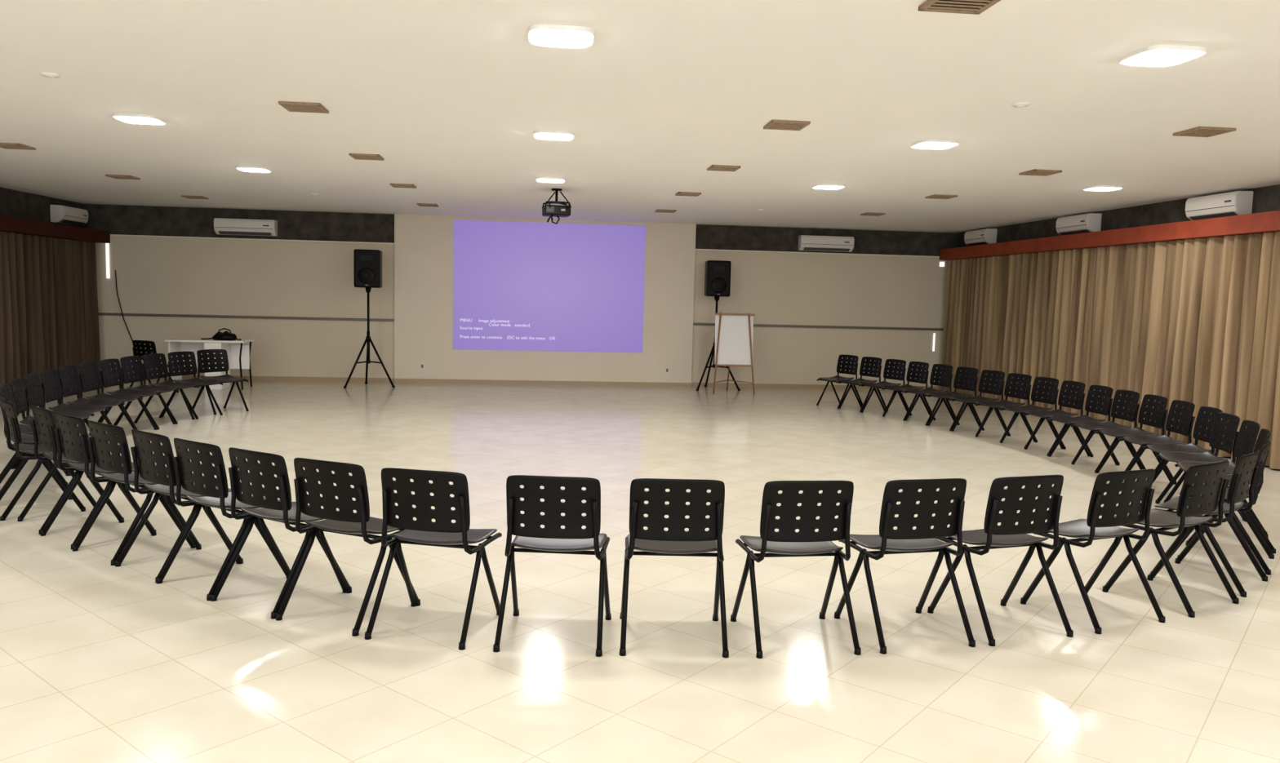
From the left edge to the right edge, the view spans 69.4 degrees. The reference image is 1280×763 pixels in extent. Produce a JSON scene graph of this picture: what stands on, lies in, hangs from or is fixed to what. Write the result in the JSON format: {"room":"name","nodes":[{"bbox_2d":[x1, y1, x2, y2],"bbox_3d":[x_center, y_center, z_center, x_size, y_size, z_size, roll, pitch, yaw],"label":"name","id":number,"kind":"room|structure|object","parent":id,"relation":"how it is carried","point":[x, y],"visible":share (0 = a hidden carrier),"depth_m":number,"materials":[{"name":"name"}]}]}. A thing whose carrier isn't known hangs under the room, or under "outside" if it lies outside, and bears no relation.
{"room":"community hall","nodes":[
{"label":"community hall","id":0,"kind":"room"},
{"bbox_2d":[0,186,84,227],"bbox_3d":[-8.709,-0.614,5.786,0.200,3.030,21.400,1,5,-6],"label":"wall","id":1,"kind":"structure","parent":0,"point":[13,203],"depth_m":14.36,"materials":[{"name":"concrete"}]},
{"bbox_2d":[0,231,100,395],"bbox_3d":[-8.334,-0.284,5.883,0.188,2.335,20.453,1,5,-6],"label":"curtain","id":2,"kind":"object","parent":1,"relation":"attached to","point":[49,315],"visible":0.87,"depth_m":14.26,"materials":[{"name":"brown fabric"}]},
{"bbox_2d":[0,215,110,243],"bbox_3d":[-8.346,-1.545,5.687,0.467,0.200,20.900,1,5,-6],"label":"curtain valance","id":3,"kind":"object","parent":1,"relation":"attached to","point":[9,224],"depth_m":14.18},
{"bbox_2d":[49,204,88,226],"bbox_3d":[-9.499,-2.765,15.399,0.219,0.280,0.820,1,5,-6],"label":"air conditioner","id":4,"kind":"object","parent":1,"relation":"attached to","point":[60,214],"visible":1,"depth_m":15.19,"materials":[{"name":"white plastic"}]},
{"bbox_2d":[107,374,394,382],"bbox_3d":[-7.110,-0.065,16.570,5.300,0.070,0.020,1,5,-6],"label":"baseboard","id":5,"kind":"structure","parent":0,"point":[186,377],"depth_m":16.68,"materials":[{"name":"beige"}]},
{"bbox_2d":[83,204,956,256],"bbox_3d":[-1.844,-1.472,17.139,15.850,3.030,0.200,1,5,-6],"label":"wall","id":6,"kind":"structure","parent":0,"point":[124,220],"depth_m":16.56,"materials":[{"name":"concrete"}]},
{"bbox_2d":[105,243,110,278],"bbox_3d":[-9.302,-2.129,16.146,0.050,0.650,0.020,1,5,-6],"label":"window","id":7,"kind":"structure","parent":6,"relation":"in","point":[107,245],"depth_m":16.14,"materials":[{"name":"white"}]},
{"bbox_2d":[95,235,394,377],"bbox_3d":[-7.083,-1.277,16.486,5.300,2.500,0.030,1,5,-6],"label":"wall panel","id":8,"kind":"object","parent":6,"relation":"attached to","point":[154,275],"depth_m":16.47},
{"bbox_2d":[115,270,132,341],"bbox_3d":[-9.001,-1.003,16.239,0.397,1.895,0.021,1,5,-2],"label":"hanging cable","id":9,"kind":"object","parent":8,"relation":"attached to","point":[115,270],"visible":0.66,"depth_m":16.20,"materials":[{"name":"black metal"}]},
{"bbox_2d":[213,217,277,236],"bbox_3d":[-6.937,-2.720,16.271,1.020,0.280,0.219,1,5,-6],"label":"air conditioner","id":10,"kind":"object","parent":6,"relation":"attached to","point":[222,226],"visible":1,"depth_m":16.19,"materials":[{"name":"white plastic"}]},
{"bbox_2d":[691,250,946,386],"bbox_3d":[3.516,-1.147,17.621,5.080,2.560,0.030,1,5,-6],"label":"wall panel","id":11,"kind":"object","parent":6,"relation":"attached to","point":[777,288],"depth_m":17.59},
{"bbox_2d":[797,235,854,252],"bbox_3d":[3.502,-2.598,17.389,1.020,0.280,0.219,1,5,-6],"label":"air conditioner","id":12,"kind":"object","parent":6,"relation":"attached to","point":[806,242],"visible":1,"depth_m":17.30,"materials":[{"name":"white plastic"}]},
{"bbox_2d":[932,333,935,351],"bbox_3d":[5.682,-0.759,17.862,0.030,0.350,0.020,1,5,-6],"label":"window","id":13,"kind":"structure","parent":6,"relation":"in","point":[934,334],"depth_m":17.85,"materials":[{"name":"white"}]},
{"bbox_2d":[394,213,696,382],"bbox_3d":[-1.720,-1.458,17.012,5.470,3.030,0.080,1,5,-6],"label":"wall","id":14,"kind":"structure","parent":0,"point":[424,244],"depth_m":17.00,"materials":[{"name":"beige paint"}]},
{"bbox_2d":[97,234,394,321],"bbox_3d":[-7.065,-1.830,16.401,5.300,1.412,0.050,1,5,-6],"label":"trim","id":15,"kind":"structure","parent":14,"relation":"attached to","point":[115,235],"depth_m":16.41,"materials":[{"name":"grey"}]},
{"bbox_2d":[453,219,645,352],"bbox_3d":[-1.653,-1.726,16.945,3.480,2.340,0.015,1,5,-6],"label":"projection screen","id":16,"kind":"object","parent":14,"relation":"attached to","point":[517,286],"visible":1,"depth_m":16.94,"materials":[{"name":"purple"}]},
{"bbox_2d":[394,378,940,390],"bbox_3d":[0.771,0.056,17.392,10.550,0.070,0.070,1,5,-6],"label":"baseboard","id":17,"kind":"structure","parent":14,"relation":"attached to","point":[396,380],"depth_m":17.24,"materials":[{"name":"beige"}]},
{"bbox_2d":[693,248,943,330],"bbox_3d":[3.534,-1.726,17.534,5.080,1.422,0.050,1,5,-6],"label":"trim","id":18,"kind":"structure","parent":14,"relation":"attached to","point":[712,250],"depth_m":17.53,"materials":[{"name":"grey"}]},
{"bbox_2d":[0,378,1279,762],"bbox_3d":[-0.770,1.064,6.784,16.250,0.100,21.400,1,5,-6],"label":"floor","id":19,"kind":"structure","parent":0,"point":[100,662],"depth_m":4.70,"materials":[{"name":"ceramic"}]},
{"bbox_2d":[0,390,61,492],"bbox_3d":[-4.697,0.475,7.137,0.545,0.816,0.507,-2,6,-36],"label":"chair","id":20,"kind":"object","parent":19,"relation":"on","point":[26,438],"visible":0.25,"depth_m":7.19,"materials":[{"name":"black plastic"}]},
{"bbox_2d":[0,383,69,484],"bbox_3d":[-4.973,0.429,7.568,0.545,0.816,0.507,-2,6,-30],"label":"chair","id":21,"kind":"object","parent":19,"relation":"on","point":[25,429],"visible":0.31,"depth_m":7.59,"materials":[{"name":"black plastic"}]},
{"bbox_2d":[8,377,71,475],"bbox_3d":[-5.195,0.383,8.010,0.545,0.816,0.507,-1,6,-25],"label":"chair","id":22,"kind":"object","parent":19,"relation":"on","point":[16,386],"visible":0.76,"depth_m":8.01,"materials":[{"name":"black plastic"}]},
{"bbox_2d":[0,397,85,520],"bbox_3d":[-4.355,0.523,6.693,0.545,0.816,0.507,-3,7,-41],"label":"chair","id":23,"kind":"object","parent":19,"relation":"on","point":[11,423],"visible":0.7,"depth_m":6.53,"materials":[{"name":"black plastic"}]},
{"bbox_2d":[14,373,93,468],"bbox_3d":[-5.358,0.339,8.457,0.545,0.816,0.507,0,5,-20],"label":"chair","id":24,"kind":"object","parent":19,"relation":"on","point":[33,383],"visible":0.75,"depth_m":8.47,"materials":[{"name":"black plastic"}]},
{"bbox_2d":[17,404,124,534],"bbox_3d":[-3.921,0.563,6.374,0.507,0.816,0.545,6,7,42],"label":"chair","id":25,"kind":"object","parent":19,"relation":"on","point":[45,426],"visible":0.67,"depth_m":6.24,"materials":[{"name":"black plastic"}]},
{"bbox_2d":[34,368,108,456],"bbox_3d":[-5.493,0.295,8.907,0.545,0.816,0.507,0,5,-15],"label":"chair","id":26,"kind":"object","parent":19,"relation":"on","point":[50,382],"visible":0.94,"depth_m":8.92,"materials":[{"name":"black plastic"}]},
{"bbox_2d":[57,364,124,424],"bbox_3d":[-5.600,0.251,9.363,0.545,0.816,0.507,0,5,-11],"label":"chair","id":27,"kind":"object","parent":19,"relation":"on","point":[64,371],"visible":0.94,"depth_m":9.39,"materials":[{"name":"black plastic"}]},
{"bbox_2d":[40,412,155,550],"bbox_3d":[-3.538,0.602,6.049,0.507,0.816,0.545,5,7,37],"label":"chair","id":28,"kind":"object","parent":19,"relation":"on","point":[81,446],"visible":0.77,"depth_m":5.91,"materials":[{"name":"black plastic"}]},
{"bbox_2d":[78,361,141,435],"bbox_3d":[-5.679,0.207,9.827,0.545,0.816,0.507,1,5,-8],"label":"chair","id":29,"kind":"object","parent":19,"relation":"on","point":[89,381],"visible":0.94,"depth_m":9.87,"materials":[{"name":"black plastic"}]},
{"bbox_2d":[99,358,160,430],"bbox_3d":[-5.730,0.162,10.310,0.545,0.816,0.507,1,5,-5],"label":"chair","id":30,"kind":"object","parent":19,"relation":"on","point":[112,380],"visible":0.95,"depth_m":10.34,"materials":[{"name":"black plastic"}]},
{"bbox_2d":[72,420,195,565],"bbox_3d":[-3.133,0.640,5.741,0.507,0.816,0.545,5,6,34],"label":"chair","id":31,"kind":"object","parent":19,"relation":"on","point":[98,443],"visible":0.82,"depth_m":5.60,"materials":[{"name":"black plastic"}]},
{"bbox_2d":[113,355,178,430],"bbox_3d":[-5.760,0.119,10.772,0.545,0.816,0.507,1,5,0],"label":"chair","id":32,"kind":"object","parent":19,"relation":"on","point":[125,362],"visible":0.96,"depth_m":10.81,"materials":[{"name":"black plastic"}]},
{"bbox_2d":[129,340,178,392],"bbox_3d":[-7.464,-0.230,14.167,0.507,0.816,0.545,3,5,19],"label":"chair","id":33,"kind":"object","parent":19,"relation":"on","point":[137,351],"visible":0.47,"depth_m":13.97,"materials":[{"name":"black plastic"}]},
{"bbox_2d":[142,353,199,424],"bbox_3d":[-5.754,0.076,11.254,0.545,0.816,0.507,2,5,6],"label":"chair","id":34,"kind":"object","parent":19,"relation":"on","point":[153,371],"visible":0.96,"depth_m":11.30,"materials":[{"name":"black plastic"}]},
{"bbox_2d":[115,428,243,583],"bbox_3d":[-2.704,0.678,5.442,0.507,0.816,0.545,5,6,36],"label":"chair","id":35,"kind":"object","parent":19,"relation":"on","point":[166,486],"visible":0.84,"depth_m":5.32,"materials":[{"name":"black plastic"}]},
{"bbox_2d":[162,351,222,419],"bbox_3d":[-5.677,0.035,11.721,0.545,0.816,0.507,3,5,17],"label":"chair","id":36,"kind":"object","parent":19,"relation":"on","point":[199,382],"visible":0.95,"depth_m":11.77,"materials":[{"name":"black plastic"}]},
{"bbox_2d":[164,337,253,390],"bbox_3d":[-7.007,-0.289,15.086,1.200,0.791,0.600,1,5,-7],"label":"table","id":37,"kind":"object","parent":19,"relation":"on","point":[238,356],"visible":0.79,"depth_m":15.16,"materials":[{"name":"white laminate"}]},
{"bbox_2d":[200,328,241,340],"bbox_3d":[-6.800,-0.773,15.012,0.630,0.195,0.260,1,5,-6],"label":"bag","id":38,"kind":"object","parent":37,"relation":"on","point":[226,335],"visible":1,"depth_m":14.94,"materials":[{"name":"black fabric"}]},
{"bbox_2d":[193,349,248,414],"bbox_3d":[-5.561,-0.009,12.244,0.545,0.816,0.507,5,6,31],"label":"chair","id":39,"kind":"object","parent":19,"relation":"on","point":[226,378],"visible":0.97,"depth_m":12.30,"materials":[{"name":"black plastic"}]},
{"bbox_2d":[155,438,288,600],"bbox_3d":[-2.315,0.712,5.173,0.507,0.816,0.545,5,6,33],"label":"chair","id":40,"kind":"object","parent":19,"relation":"on","point":[220,499],"visible":0.86,"depth_m":5.02,"materials":[{"name":"black plastic"}]},
{"bbox_2d":[210,447,351,619],"bbox_3d":[-1.897,0.744,4.925,0.507,0.816,0.545,4,6,30],"label":"chair","id":41,"kind":"object","parent":19,"relation":"on","point":[284,511],"visible":0.87,"depth_m":4.78,"materials":[{"name":"black plastic"}]},
{"bbox_2d":[275,457,420,636],"bbox_3d":[-1.469,0.775,4.708,0.507,0.816,0.545,4,6,23],"label":"chair","id":42,"kind":"object","parent":19,"relation":"on","point":[344,522],"visible":0.93,"depth_m":4.55,"materials":[{"name":"black plastic"}]},
{"bbox_2d":[343,248,395,388],"bbox_3d":[-4.629,-1.087,15.944,0.827,2.340,0.806,1,5,-9],"label":"loudspeaker","id":43,"kind":"object","parent":19,"relation":"on","point":[367,264],"visible":1,"depth_m":15.63,"materials":[{"name":"black plastic"}]},
{"bbox_2d":[364,467,502,650],"bbox_3d":[-0.993,0.801,4.543,0.507,0.816,0.545,3,5,12],"label":"chair","id":44,"kind":"object","parent":19,"relation":"on","point":[442,532],"visible":1,"depth_m":4.37,"materials":[{"name":"black plastic"}]},
{"bbox_2d":[493,475,611,657],"bbox_3d":[-0.402,0.823,4.471,0.507,0.816,0.545,2,5,3],"label":"chair","id":45,"kind":"object","parent":19,"relation":"on","point":[552,539],"visible":1,"depth_m":4.29,"materials":[{"name":"black plastic"}]},
{"bbox_2d":[618,478,728,657],"bbox_3d":[0.164,0.836,4.479,0.507,0.816,0.545,1,5,-1],"label":"chair","id":46,"kind":"object","parent":19,"relation":"on","point":[655,540],"visible":1,"depth_m":4.30,"materials":[{"name":"black plastic"}]},
{"bbox_2d":[696,260,740,391],"bbox_3d":[1.429,-1.024,16.910,0.827,2.340,0.806,1,5,-3],"label":"loudspeaker","id":47,"kind":"object","parent":19,"relation":"on","point":[717,273],"visible":0.9,"depth_m":16.58,"materials":[{"name":"black plastic"}]},
{"bbox_2d":[712,312,755,395],"bbox_3d":[1.627,-0.510,16.394,0.748,1.425,0.626,1,5,-6],"label":"easel","id":48,"kind":"object","parent":19,"relation":"on","point":[734,332],"visible":1,"depth_m":16.20,"materials":[{"name":"white paper"}]},
{"bbox_2d":[730,480,861,658],"bbox_3d":[0.758,0.847,4.518,0.507,0.816,0.545,1,5,-9],"label":"chair","id":49,"kind":"object","parent":19,"relation":"on","point":[786,542],"visible":1,"depth_m":4.34,"materials":[{"name":"black plastic"}]},
{"bbox_2d":[816,354,862,408],"bbox_3d":[3.165,-0.011,14.647,0.545,0.816,0.507,-2,6,-31],"label":"chair","id":50,"kind":"object","parent":19,"relation":"on","point":[854,365],"visible":0.98,"depth_m":14.69,"materials":[{"name":"black plastic"}]},
{"bbox_2d":[839,356,885,412],"bbox_3d":[3.428,0.033,14.231,0.545,0.816,0.507,-1,6,-29],"label":"chair","id":51,"kind":"object","parent":19,"relation":"on","point":[874,362],"visible":0.96,"depth_m":14.28,"materials":[{"name":"black plastic"}]},
{"bbox_2d":[861,359,907,416],"bbox_3d":[3.672,0.079,13.794,0.545,0.816,0.507,-1,6,-26],"label":"chair","id":52,"kind":"object","parent":19,"relation":"on","point":[893,371],"visible":0.98,"depth_m":13.85,"materials":[{"name":"black plastic"}]},
{"bbox_2d":[834,478,975,654],"bbox_3d":[1.325,0.851,4.627,0.507,0.816,0.545,0,5,-14],"label":"chair","id":53,"kind":"object","parent":19,"relation":"on","point":[904,540],"visible":0.98,"depth_m":4.46,"materials":[{"name":"black plastic"}]},
{"bbox_2d":[883,361,930,421],"bbox_3d":[3.876,0.124,13.349,0.545,0.816,0.507,-1,6,-22],"label":"chair","id":54,"kind":"object","parent":19,"relation":"on","point":[922,366],"visible":0.98,"depth_m":13.39,"materials":[{"name":"black plastic"}]},
{"bbox_2d":[904,364,954,426],"bbox_3d":[4.063,0.171,12.888,0.545,0.816,0.507,0,5,-19],"label":"chair","id":55,"kind":"object","parent":19,"relation":"on","point":[945,369],"visible":0.97,"depth_m":12.92,"materials":[{"name":"black plastic"}]},
{"bbox_2d":[927,366,982,431],"bbox_3d":[4.235,0.218,12.406,0.545,0.816,0.507,0,5,-19],"label":"chair","id":56,"kind":"object","parent":19,"relation":"on","point":[970,384],"visible":0.98,"depth_m":12.44,"materials":[{"name":"black plastic"}]},
{"bbox_2d":[951,369,1008,435],"bbox_3d":[4.397,0.266,11.920,0.545,0.816,0.507,0,5,-19],"label":"chair","id":57,"kind":"object","parent":19,"relation":"on","point":[993,389],"visible":0.95,"depth_m":11.97,"materials":[{"name":"black plastic"}]},
{"bbox_2d":[927,475,1073,646],"bbox_3d":[1.863,0.851,4.771,0.507,0.816,0.545,0,5,-19],"label":"chair","id":58,"kind":"object","parent":19,"relation":"on","point":[1007,535],"visible":0.96,"depth_m":4.62,"materials":[{"name":"black plastic"}]},
{"bbox_2d":[975,373,1035,442],"bbox_3d":[4.537,0.313,11.443,0.545,0.816,0.507,0,5,-16],"label":"chair","id":59,"kind":"object","parent":19,"relation":"on","point":[1020,393],"visible":0.98,"depth_m":11.49,"materials":[{"name":"black plastic"}]},
{"bbox_2d":[1000,377,1062,449],"bbox_3d":[4.656,0.359,10.965,0.545,0.816,0.507,0,5,-13],"label":"chair","id":60,"kind":"object","parent":19,"relation":"on","point":[1052,396],"visible":0.96,"depth_m":11.01,"materials":[{"name":"black plastic"}]},
{"bbox_2d":[1023,380,1089,456],"bbox_3d":[4.745,0.404,10.495,0.545,0.816,0.507,1,5,-7],"label":"chair","id":61,"kind":"object","parent":19,"relation":"on","point":[1077,399],"visible":0.98,"depth_m":10.51,"materials":[{"name":"black plastic"}]},
{"bbox_2d":[1048,385,1116,465],"bbox_3d":[4.798,0.451,9.988,0.545,0.816,0.507,1,5,-5],"label":"chair","id":62,"kind":"object","parent":19,"relation":"on","point":[1095,407],"visible":0.96,"depth_m":10.04,"materials":[{"name":"black plastic"}]},
{"bbox_2d":[1020,469,1164,634],"bbox_3d":[2.450,0.846,4.988,0.507,0.816,0.545,-1,6,-24],"label":"chair","id":63,"kind":"object","parent":19,"relation":"on","point":[1091,529],"visible":0.89,"depth_m":4.85,"materials":[{"name":"black plastic"}]},
{"bbox_2d":[1071,389,1142,473],"bbox_3d":[4.820,0.496,9.500,0.545,0.816,0.507,1,5,-2],"label":"chair","id":64,"kind":"object","parent":19,"relation":"on","point":[1133,407],"visible":0.94,"depth_m":9.52,"materials":[{"name":"black plastic"}]},
{"bbox_2d":[1097,394,1171,481],"bbox_3d":[4.841,0.539,9.032,0.545,0.816,0.507,2,5,1],"label":"chair","id":65,"kind":"object","parent":19,"relation":"on","point":[1159,412],"visible":0.94,"depth_m":9.05,"materials":[{"name":"black plastic"}]},
{"bbox_2d":[1120,400,1195,484],"bbox_3d":[4.815,0.583,8.544,0.545,0.816,0.507,2,5,6],"label":"chair","id":66,"kind":"object","parent":19,"relation":"on","point":[1187,408],"visible":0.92,"depth_m":8.57,"materials":[{"name":"black plastic"}]},
{"bbox_2d":[1102,460,1239,617],"bbox_3d":[3.047,0.834,5.289,0.507,0.816,0.545,-2,6,-32],"label":"chair","id":67,"kind":"object","parent":19,"relation":"on","point":[1184,519],"visible":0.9,"depth_m":5.16,"materials":[{"name":"black plastic"}]},
{"bbox_2d":[1142,406,1222,503],"bbox_3d":[4.760,0.626,8.047,0.545,0.816,0.507,2,5,9],"label":"chair","id":68,"kind":"object","parent":19,"relation":"on","point":[1202,419],"visible":0.64,"depth_m":8.08,"materials":[{"name":"black plastic"}]},
{"bbox_2d":[1155,412,1244,520],"bbox_3d":[4.603,0.665,7.576,0.545,0.816,0.507,2,5,11],"label":"chair","id":69,"kind":"object","parent":19,"relation":"on","point":[1225,443],"visible":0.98,"depth_m":7.61,"materials":[{"name":"black plastic"}]},
{"bbox_2d":[1150,449,1267,597],"bbox_3d":[3.507,0.810,5.672,0.507,0.816,0.545,-3,7,-43],"label":"chair","id":70,"kind":"object","parent":19,"relation":"on","point":[1237,492],"visible":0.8,"depth_m":5.52,"materials":[{"name":"black plastic"}]},
{"bbox_2d":[1174,420,1266,533],"bbox_3d":[4.474,0.704,7.115,0.545,0.816,0.507,3,5,19],"label":"chair","id":71,"kind":"object","parent":19,"relation":"on","point":[1246,437],"visible":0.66,"depth_m":7.13,"materials":[{"name":"black plastic"}]},
{"bbox_2d":[1177,439,1274,575],"bbox_3d":[3.907,0.778,6.135,0.545,0.816,0.507,5,6,36],"label":"chair","id":72,"kind":"object","parent":19,"relation":"on","point":[1263,455],"visible":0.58,"depth_m":5.90,"materials":[{"name":"black plastic"}]},
{"bbox_2d":[1195,428,1275,553],"bbox_3d":[4.254,0.741,6.647,0.545,0.816,0.507,4,6,29],"label":"chair","id":73,"kind":"object","parent":19,"relation":"on","point":[1264,433],"visible":0.27,"depth_m":6.54,"materials":[{"name":"black plastic"}]},
{"bbox_2d":[0,0,1279,233],"bbox_3d":[-0.693,-2.052,6.502,16.250,0.100,21.400,1,5,-6],"label":"ceiling","id":74,"kind":"structure","parent":0,"point":[452,95],"depth_m":6.68,"materials":[{"name":"paint"}]},
{"bbox_2d":[0,142,35,150],"bbox_3d":[-6.385,-2.395,9.401,0.300,0.020,0.300,1,5,-6],"label":"ceiling vent","id":75,"kind":"object","parent":74,"relation":"attached to","point":[4,145],"depth_m":9.39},
{"bbox_2d":[40,71,61,78],"bbox_3d":[-3.930,-2.040,6.160,0.120,0.022,0.120,1,5,-6],"label":"smoke detector","id":76,"kind":"object","parent":74,"relation":"attached to","point":[48,74],"visible":1,"depth_m":6.14,"materials":[{"name":"white"}]},
{"bbox_2d":[105,174,140,179],"bbox_3d":[-6.636,-2.624,11.858,0.300,0.020,0.300,1,5,-6],"label":"ceiling vent","id":77,"kind":"object","parent":74,"relation":"attached to","point":[116,176],"depth_m":11.80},
{"bbox_2d":[111,113,166,124],"bbox_3d":[-4.163,-2.182,7.687,0.351,0.026,0.351,1,5,-6],"label":"ceiling light","id":78,"kind":"object","parent":74,"relation":"attached to","point":[135,118],"depth_m":7.61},
{"bbox_2d":[181,195,208,199],"bbox_3d":[-6.885,-2.852,14.305,0.300,0.020,0.300,1,5,-6],"label":"ceiling vent","id":79,"kind":"object","parent":74,"relation":"attached to","point":[184,196],"depth_m":14.22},
{"bbox_2d":[235,165,271,172],"bbox_3d":[-4.486,-2.466,10.737,0.351,0.026,0.351,1,5,-6],"label":"ceiling light","id":80,"kind":"object","parent":74,"relation":"attached to","point":[244,168],"depth_m":10.64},
{"bbox_2d":[278,101,328,113],"bbox_3d":[-2.554,-2.086,7.028,0.300,0.020,0.300,1,5,-6],"label":"ceiling vent","id":81,"kind":"object","parent":74,"relation":"attached to","point":[304,107],"depth_m":6.99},
{"bbox_2d":[349,153,384,160],"bbox_3d":[-2.821,-2.320,9.543,0.300,0.020,0.300,1,5,-6],"label":"ceiling vent","id":82,"kind":"object","parent":74,"relation":"attached to","point":[356,156],"depth_m":9.49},
{"bbox_2d":[390,183,416,188],"bbox_3d":[-3.088,-2.555,12.059,0.300,0.020,0.300,1,5,-6],"label":"ceiling vent","id":83,"kind":"object","parent":74,"relation":"attached to","point":[395,185],"depth_m":11.99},
{"bbox_2d":[417,203,438,207],"bbox_3d":[-3.360,-2.795,14.633,0.300,0.020,0.300,1,5,-6],"label":"ceiling vent","id":84,"kind":"object","parent":74,"relation":"attached to","point":[419,204],"depth_m":14.57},
{"bbox_2d":[535,176,565,182],"bbox_3d":[-1.068,-2.409,11.034,0.351,0.026,0.351,1,5,-6],"label":"ceiling light","id":85,"kind":"object","parent":74,"relation":"attached to","point":[540,179],"depth_m":10.93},
{"bbox_2d":[533,129,574,140],"bbox_3d":[-0.744,-2.124,7.974,0.351,0.026,0.351,1,5,-6],"label":"ceiling light","id":86,"kind":"object","parent":74,"relation":"attached to","point":[538,134],"depth_m":7.89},
{"bbox_2d":[542,188,571,224],"bbox_3d":[-1.092,-2.287,12.085,0.351,0.459,0.380,0,5,-14],"label":"ceiling projector","id":87,"kind":"object","parent":74,"relation":"hanging from","point":[551,211],"depth_m":11.98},
{"bbox_2d":[527,23,594,48],"bbox_3d":[-0.422,-1.840,4.934,0.351,0.026,0.351,1,5,-6],"label":"ceiling light","id":88,"kind":"object","parent":74,"relation":"attached to","point":[544,35],"depth_m":4.87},
{"bbox_2d":[706,164,740,171],"bbox_3d":[0.881,-2.245,9.721,0.300,0.020,0.300,1,5,-6],"label":"ceiling vent","id":89,"kind":"object","parent":74,"relation":"attached to","point":[713,167],"depth_m":9.66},
{"bbox_2d":[763,120,810,130],"bbox_3d":[1.151,-2.016,7.266,0.300,0.020,0.300,1,5,-6],"label":"ceiling vent","id":90,"kind":"object","parent":74,"relation":"attached to","point":[788,125],"depth_m":7.23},
{"bbox_2d":[910,139,959,149],"bbox_3d":[2.536,-2.041,7.956,0.351,0.026,0.351,1,5,-6],"label":"ceiling light","id":91,"kind":"object","parent":74,"relation":"attached to","point":[923,144],"depth_m":7.88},
{"bbox_2d":[918,0,1000,14],"bbox_3d":[1.466,-1.730,4.195,0.300,0.020,0.300,1,5,-6],"label":"ceiling vent","id":92,"kind":"object","parent":74,"relation":"attached to","point":[962,6],"depth_m":4.26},
{"bbox_2d":[1011,102,1030,107],"bbox_3d":[2.607,-1.894,6.331,0.120,0.022,0.120,1,5,-6],"label":"smoke detector","id":93,"kind":"object","parent":74,"relation":"attached to","point":[1017,104],"visible":1,"depth_m":6.30,"materials":[{"name":"white"}]},
{"bbox_2d":[1119,44,1206,66],"bbox_3d":[2.836,-1.768,5.024,0.351,0.026,0.351,1,5,-6],"label":"ceiling light","id":94,"kind":"object","parent":74,"relation":"attached to","point":[1156,55],"depth_m":4.97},
{"bbox_2d":[1173,126,1235,137],"bbox_3d":[4.344,-1.923,7.118,0.300,0.020,0.300,1,5,-6],"label":"ceiling vent","id":95,"kind":"object","parent":74,"relation":"attached to","point":[1199,131],"depth_m":7.08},
{"bbox_2d":[655,209,676,213],"bbox_3d":[0.408,-2.704,14.657,0.300,0.020,0.300,1,5,-6],"label":"ceiling vent","id":96,"kind":"object","parent":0,"point":[657,211],"depth_m":14.58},
{"bbox_2d":[675,191,701,196],"bbox_3d":[0.637,-2.476,12.208,0.300,0.020,0.300,1,5,-6],"label":"ceiling vent","id":97,"kind":"object","parent":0,"point":[680,193],"depth_m":12.13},
{"bbox_2d":[812,183,844,189],"bbox_3d":[2.250,-2.326,11.030,0.351,0.026,0.351,1,5,-6],"label":"ceiling light","id":98,"kind":"object","parent":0,"point":[819,186],"depth_m":10.92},
{"bbox_2d":[860,212,885,216],"bbox_3d":[3.610,-2.595,14.330,0.300,0.020,0.300,1,5,-6],"label":"ceiling vent","id":99,"kind":"object","parent":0,"point":[867,213],"depth_m":14.25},
{"bbox_2d":[924,194,957,199],"bbox_3d":[3.847,-2.360,11.802,0.300,0.020,0.300,1,5,-6],"label":"ceiling vent","id":100,"kind":"object","parent":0,"point":[935,196],"depth_m":11.74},
{"bbox_2d":[1018,168,1062,176],"bbox_3d":[4.104,-2.143,9.476,0.300,0.020,0.300,1,5,-6],"label":"ceiling vent","id":101,"kind":"object","parent":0,"point":[1035,171],"depth_m":9.44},
{"bbox_2d":[1083,185,1123,191],"bbox_3d":[5.287,-2.208,10.555,0.351,0.026,0.351,1,5,-6],"label":"ceiling light","id":102,"kind":"object","parent":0,"point":[1095,188],"depth_m":10.46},
{"bbox_2d":[955,184,1279,247],"bbox_3d":[7.247,-0.374,7.500,0.200,3.030,21.400,1,5,-6],"label":"wall","id":103,"kind":"structure","parent":0,"point":[1267,198],"depth_m":12.42,"materials":[{"name":"concrete"}]},
{"bbox_2d":[964,228,997,246],"bbox_3d":[6.096,-2.575,16.565,0.219,0.280,0.820,1,5,-6],"label":"air conditioner","id":104,"kind":"object","parent":103,"relation":"attached to","point":[987,236],"visible":0.79,"depth_m":16.34,"materials":[{"name":"white plastic"}]},
{"bbox_2d":[1055,213,1102,235],"bbox_3d":[6.416,-2.293,13.545,0.219,0.280,0.820,1,5,-6],"label":"air conditioner","id":105,"kind":"object","parent":103,"relation":"attached to","point":[1090,222],"visible":0.79,"depth_m":13.35,"materials":[{"name":"white plastic"}]},
{"bbox_2d":[939,210,1279,260],"bbox_3d":[6.999,-1.454,7.322,0.357,0.200,20.900,1,5,-6],"label":"curtain valance","id":106,"kind":"object","parent":103,"relation":"attached to","point":[1268,221],"depth_m":11.85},
{"bbox_2d":[940,231,1279,469],"bbox_3d":[6.918,-0.125,7.515,0.178,2.475,20.466,1,5,-6],"label":"curtain","id":107,"kind":"object","parent":103,"relation":"attached to","point":[1196,321],"visible":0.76,"depth_m":11.91,"materials":[{"name":"beige fabric"}]},
{"bbox_2d":[1185,191,1253,220],"bbox_3d":[6.713,-2.032,10.742,0.219,0.280,0.820,1,5,-6],"label":"air conditioner","id":108,"kind":"object","parent":103,"relation":"attached to","point":[1237,202],"visible":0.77,"depth_m":10.58,"materials":[{"name":"white plastic"}]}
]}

